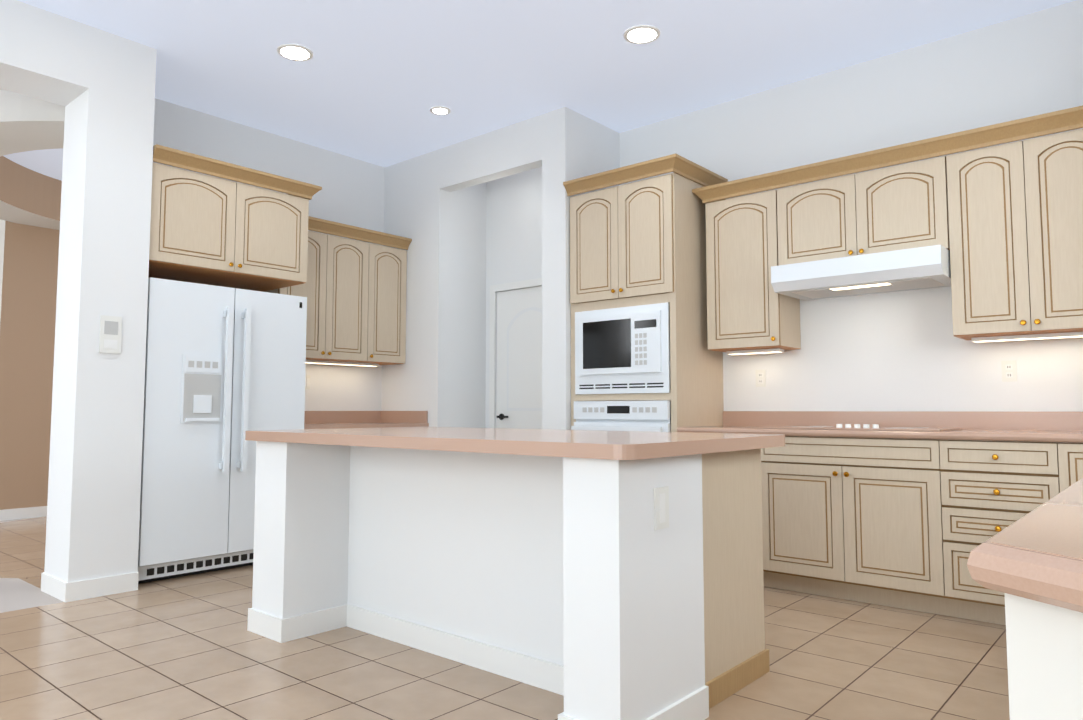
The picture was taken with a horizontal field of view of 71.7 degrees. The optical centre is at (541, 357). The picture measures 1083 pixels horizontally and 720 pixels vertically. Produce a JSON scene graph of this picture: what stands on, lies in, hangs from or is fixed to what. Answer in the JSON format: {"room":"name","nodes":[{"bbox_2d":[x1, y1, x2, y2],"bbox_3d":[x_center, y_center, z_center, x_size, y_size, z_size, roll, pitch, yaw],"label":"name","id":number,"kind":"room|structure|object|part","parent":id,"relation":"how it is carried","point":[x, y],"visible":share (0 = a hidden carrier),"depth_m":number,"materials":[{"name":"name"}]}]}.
{"room":"kitchen","nodes":[
{"label":"kitchen","id":0,"kind":"room"},
{"bbox_2d":[0,517,62,612],"bbox_3d":[-4.897,1.544,7.044,7.490,0.050,11.000,-3,-5,41],"label":"floor","id":1,"kind":"structure","parent":0,"point":[17,594],"depth_m":4.14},
{"bbox_2d":[0,516,46,577],"bbox_3d":[-3.316,1.488,6.610,3.158,0.004,3.700,-3,-5,41],"label":"tile floor","id":2,"kind":"structure","parent":1,"relation":"on","point":[22,547],"depth_m":5.55,"materials":[{"name":"beige tile"}]},
{"bbox_2d":[0,565,1009,719],"bbox_3d":[-1.232,1.218,2.322,5.980,0.050,8.600,-3,-5,41],"label":"floor","id":3,"kind":"structure","parent":0,"point":[190,647],"depth_m":2.98,"materials":[{"name":"tile"}]},
{"bbox_2d":[138,277,306,583],"bbox_3d":[-2.255,0.465,5.025,0.715,1.825,1.053,-3,-5,41],"label":"fridge","id":4,"kind":"object","parent":3,"relation":"on","point":[167,570],"depth_m":4.67,"materials":[{"name":"white metal"}]},
{"bbox_3d":[-2.012,0.393,4.820,0.073,1.690,1.049,-3,-5,41],"label":"fridge door","id":5,"kind":"part","parent":4,"relation":"part of","materials":[{"name":"white metal"}]},
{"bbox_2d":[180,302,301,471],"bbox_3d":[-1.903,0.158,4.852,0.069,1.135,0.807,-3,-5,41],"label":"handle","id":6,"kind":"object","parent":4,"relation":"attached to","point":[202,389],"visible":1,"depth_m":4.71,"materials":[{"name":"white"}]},
{"bbox_2d":[247,441,768,719],"bbox_3d":[-0.215,0.815,3.267,2.116,0.884,1.101,-3,-5,41],"label":"kitchen island","id":7,"kind":"object","parent":3,"relation":"on","point":[596,589],"visible":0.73,"depth_m":2.88,"materials":[{"name":"white paint"}]},
{"bbox_2d":[245,427,784,459],"bbox_3d":[-0.220,0.351,3.300,2.220,0.045,1.150,-3,-5,41],"label":"island countertop","id":8,"kind":"structure","parent":7,"relation":"on","point":[614,445],"depth_m":2.71,"materials":[{"name":"stone"}]},
{"bbox_2d":[563,154,727,431],"bbox_3d":[0.730,0.069,5.196,0.914,2.640,0.707,-3,-5,41],"label":"tall cabinet","id":9,"kind":"object","parent":3,"relation":"on","point":[641,242],"visible":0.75,"depth_m":4.98,"materials":[{"name":"beige wood"}]},
{"bbox_2d":[571,400,670,431],"bbox_3d":[0.673,0.629,5.139,0.752,0.663,0.609,-3,-5,41],"label":"oven","id":10,"kind":"object","parent":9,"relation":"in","point":[652,416],"visible":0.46,"depth_m":4.93,"materials":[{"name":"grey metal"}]},
{"bbox_2d":[575,302,670,393],"bbox_3d":[0.657,-0.039,5.166,0.752,0.576,0.459,-3,-5,41],"label":"microwave","id":11,"kind":"object","parent":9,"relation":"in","point":[622,350],"visible":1,"depth_m":4.97,"materials":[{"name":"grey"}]},
{"bbox_2d":[761,448,772,587],"bbox_3d":[1.282,0.918,4.721,0.583,0.880,0.616,-3,-5,41],"label":"base cabinet","id":12,"kind":"object","parent":3,"relation":"on","point":[767,568],"depth_m":4.32,"materials":[{"name":"beige wood"}]},
{"bbox_2d":[769,436,948,615],"bbox_3d":[1.798,0.888,4.278,1.020,0.880,0.616,-3,-5,41],"label":"base cabinet","id":13,"kind":"object","parent":3,"relation":"on","point":[910,524],"depth_m":3.98,"materials":[{"name":"beige wood"}]},
{"bbox_2d":[677,411,844,436],"bbox_3d":[1.919,0.370,4.197,2.280,0.139,0.637,-3,-5,41],"label":"countertop","id":14,"kind":"structure","parent":13,"relation":"on","point":[742,422],"depth_m":4.74,"materials":[{"name":"stone"}]},
{"bbox_2d":[760,424,961,430],"bbox_3d":[1.799,0.390,4.268,0.960,0.028,0.470,-3,-5,41],"label":"cooktop","id":15,"kind":"object","parent":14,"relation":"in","point":[854,427],"visible":1,"depth_m":4.19,"materials":[{"name":"beige glass"}]},
{"bbox_2d":[941,440,1072,624],"bbox_3d":[2.362,0.854,3.795,0.587,0.880,0.616,-3,-5,41],"label":"base cabinet","id":16,"kind":"object","parent":3,"relation":"on","point":[990,486],"depth_m":3.61,"materials":[{"name":"beige wood"}]},
{"bbox_2d":[845,411,1082,612],"bbox_3d":[1.850,0.210,1.882,0.636,0.139,4.246,-3,-5,41],"label":"countertop","id":17,"kind":"structure","parent":16,"relation":"on","point":[1036,554],"depth_m":0.73,"materials":[{"name":"stone"}]},
{"bbox_2d":[1004,593,1082,719],"bbox_3d":[0.487,0.623,0.447,0.339,0.880,0.275,-3,-5,41],"label":"half wall","id":18,"kind":"structure","parent":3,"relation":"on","point":[1044,641],"depth_m":0.45,"materials":[{"name":"white paint"}]},
{"bbox_2d":[1069,443,1082,483],"bbox_3d":[2.668,0.836,3.532,0.293,0.880,0.616,-3,-5,41],"label":"base cabinet","id":19,"kind":"object","parent":3,"relation":"on","point":[1077,447],"depth_m":3.38,"materials":[{"name":"beige wood"}]},
{"bbox_3d":[-1.551,0.998,5.880,0.643,0.879,1.185,-3,-5,41],"label":"base cabinet","id":20,"kind":"object","parent":3,"relation":"on","visible":0},
{"bbox_2d":[304,411,428,428],"bbox_3d":[-1.554,0.489,5.915,0.637,0.139,1.189,-3,-5,41],"label":"countertop","id":21,"kind":"structure","parent":20,"relation":"on","point":[341,419],"depth_m":6.19,"materials":[{"name":"stone"}]},
{"bbox_2d":[4,0,1074,180],"bbox_3d":[-2.960,-1.838,5.608,12.900,0.100,11.300,-3,-5,41],"label":"ceiling","id":22,"kind":"structure","parent":0,"point":[373,81],"depth_m":4.59,"materials":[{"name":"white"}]},
{"bbox_2d":[0,89,64,229],"bbox_3d":[-3.269,-1.510,6.778,3.580,0.388,4.000,-3,-5,41],"label":"ceiling","id":23,"kind":"structure","parent":22,"relation":"attached to","point":[27,195],"depth_m":5.22,"materials":[{"name":"white paint"}]},
{"bbox_2d":[277,44,312,60],"bbox_3d":[-1.498,-1.855,4.561,0.214,0.008,0.214,-3,-5,41],"label":"recessed light","id":24,"kind":"object","parent":22,"relation":"in","point":[294,52],"visible":1,"depth_m":4.56,"materials":[{"name":"white glass"}]},
{"bbox_2d":[430,106,450,114],"bbox_3d":[-0.736,-1.794,5.446,0.154,0.008,0.154,-3,-5,41],"label":"recessed light","id":25,"kind":"object","parent":22,"relation":"in","point":[439,110],"visible":1,"depth_m":5.44,"materials":[{"name":"white glass"}]},
{"bbox_2d":[623,25,660,43],"bbox_3d":[0.582,-1.870,4.343,0.214,0.008,0.214,-3,-5,41],"label":"recessed light","id":26,"kind":"object","parent":22,"relation":"in","point":[641,34],"visible":1,"depth_m":4.34,"materials":[{"name":"white"}]},
{"bbox_2d":[0,0,1082,582],"bbox_3d":[-2.960,-0.192,5.495,12.900,3.200,11.300,-3,-5,41],"label":"wall","id":27,"kind":"structure","parent":0,"point":[474,218],"depth_m":4.71,"materials":[{"name":"white paint"}]},
{"bbox_2d":[0,506,138,601],"bbox_3d":[-4.393,1.440,6.617,8.820,0.100,11.000,-3,-5,41],"label":"baseboard","id":28,"kind":"structure","parent":27,"relation":"attached to","point":[59,589],"depth_m":4.19,"materials":[{"name":"white wood"}]},
{"bbox_2d":[99,315,121,353],"bbox_3d":[-2.443,-0.132,4.252,0.013,0.210,0.110,-3,-5,41],"label":"intercom","id":29,"kind":"object","parent":27,"relation":"attached to","point":[110,334],"visible":1,"depth_m":4.25,"materials":[{"name":"white plastic"}]},
{"bbox_2d":[148,144,321,291],"bbox_3d":[-2.222,-0.883,5.128,0.772,0.690,1.132,-3,-5,41],"label":"upper cabinet","id":30,"kind":"object","parent":27,"relation":"attached to","point":[211,230],"visible":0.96,"depth_m":4.87,"materials":[{"name":"beige wood"}]},
{"bbox_2d":[305,375,309,388],"bbox_3d":[-1.892,0.196,6.028,0.008,0.115,0.070,-3,-5,41],"label":"switch","id":31,"kind":"object","parent":27,"relation":"attached to","point":[307,381],"visible":0.67,"depth_m":6.03,"materials":[{"name":"white plastic"}]},
{"bbox_2d":[264,216,411,366],"bbox_3d":[-1.646,-0.496,6.065,0.392,1.094,1.185,-3,-5,41],"label":"upper cabinet","id":32,"kind":"object","parent":27,"relation":"attached to","point":[353,291],"visible":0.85,"depth_m":6.02,"materials":[{"name":"beige wood"}]},
{"bbox_2d":[489,278,541,428],"bbox_3d":[-0.091,0.402,6.177,0.930,2.110,0.095,-3,-5,41],"label":"pantry door","id":33,"kind":"structure","parent":27,"relation":"in","point":[519,366],"depth_m":6.31,"materials":[{"name":"white wood"}]},
{"bbox_2d":[704,185,796,352],"bbox_3d":[1.407,-0.546,4.897,0.552,0.976,0.340,-3,-5,41],"label":"upper cabinet","id":34,"kind":"object","parent":27,"relation":"attached to","point":[747,235],"depth_m":4.77,"materials":[{"name":"beige wood"}]},
{"bbox_2d":[755,369,765,386],"bbox_3d":[1.467,0.137,5.021,0.070,0.115,0.007,-3,-5,41],"label":"electrical outlet","id":35,"kind":"object","parent":27,"relation":"attached to","point":[760,378],"visible":1,"depth_m":5.02,"materials":[{"name":"white plastic"}]},
{"bbox_2d":[788,149,975,348],"bbox_3d":[1.930,-0.576,4.449,1.074,0.976,0.340,-3,-5,41],"label":"upper cabinet","id":36,"kind":"object","parent":27,"relation":"attached to","point":[917,204],"depth_m":4.24,"materials":[{"name":"beige wood"}]},
{"bbox_2d":[771,245,950,300],"bbox_3d":[1.885,-0.478,4.374,0.920,0.152,0.500,-3,-5,41],"label":"range hood","id":37,"kind":"object","parent":36,"relation":"attached to","point":[925,267],"visible":0.96,"depth_m":4.20,"materials":[{"name":"white metal"}]},
{"bbox_2d":[1001,360,1016,381],"bbox_3d":[2.552,0.072,4.091,0.070,0.115,0.007,-3,-5,41],"label":"electrical outlet","id":38,"kind":"object","parent":27,"relation":"attached to","point":[1009,371],"visible":1,"depth_m":4.09,"materials":[{"name":"white plastic"}]},
{"bbox_2d":[960,125,1082,340],"bbox_3d":[2.534,-0.612,3.931,0.768,0.976,0.340,-3,-5,41],"label":"upper cabinet","id":39,"kind":"object","parent":27,"relation":"attached to","point":[1003,224],"depth_m":3.79,"materials":[{"name":"beige wood"}]}
]}

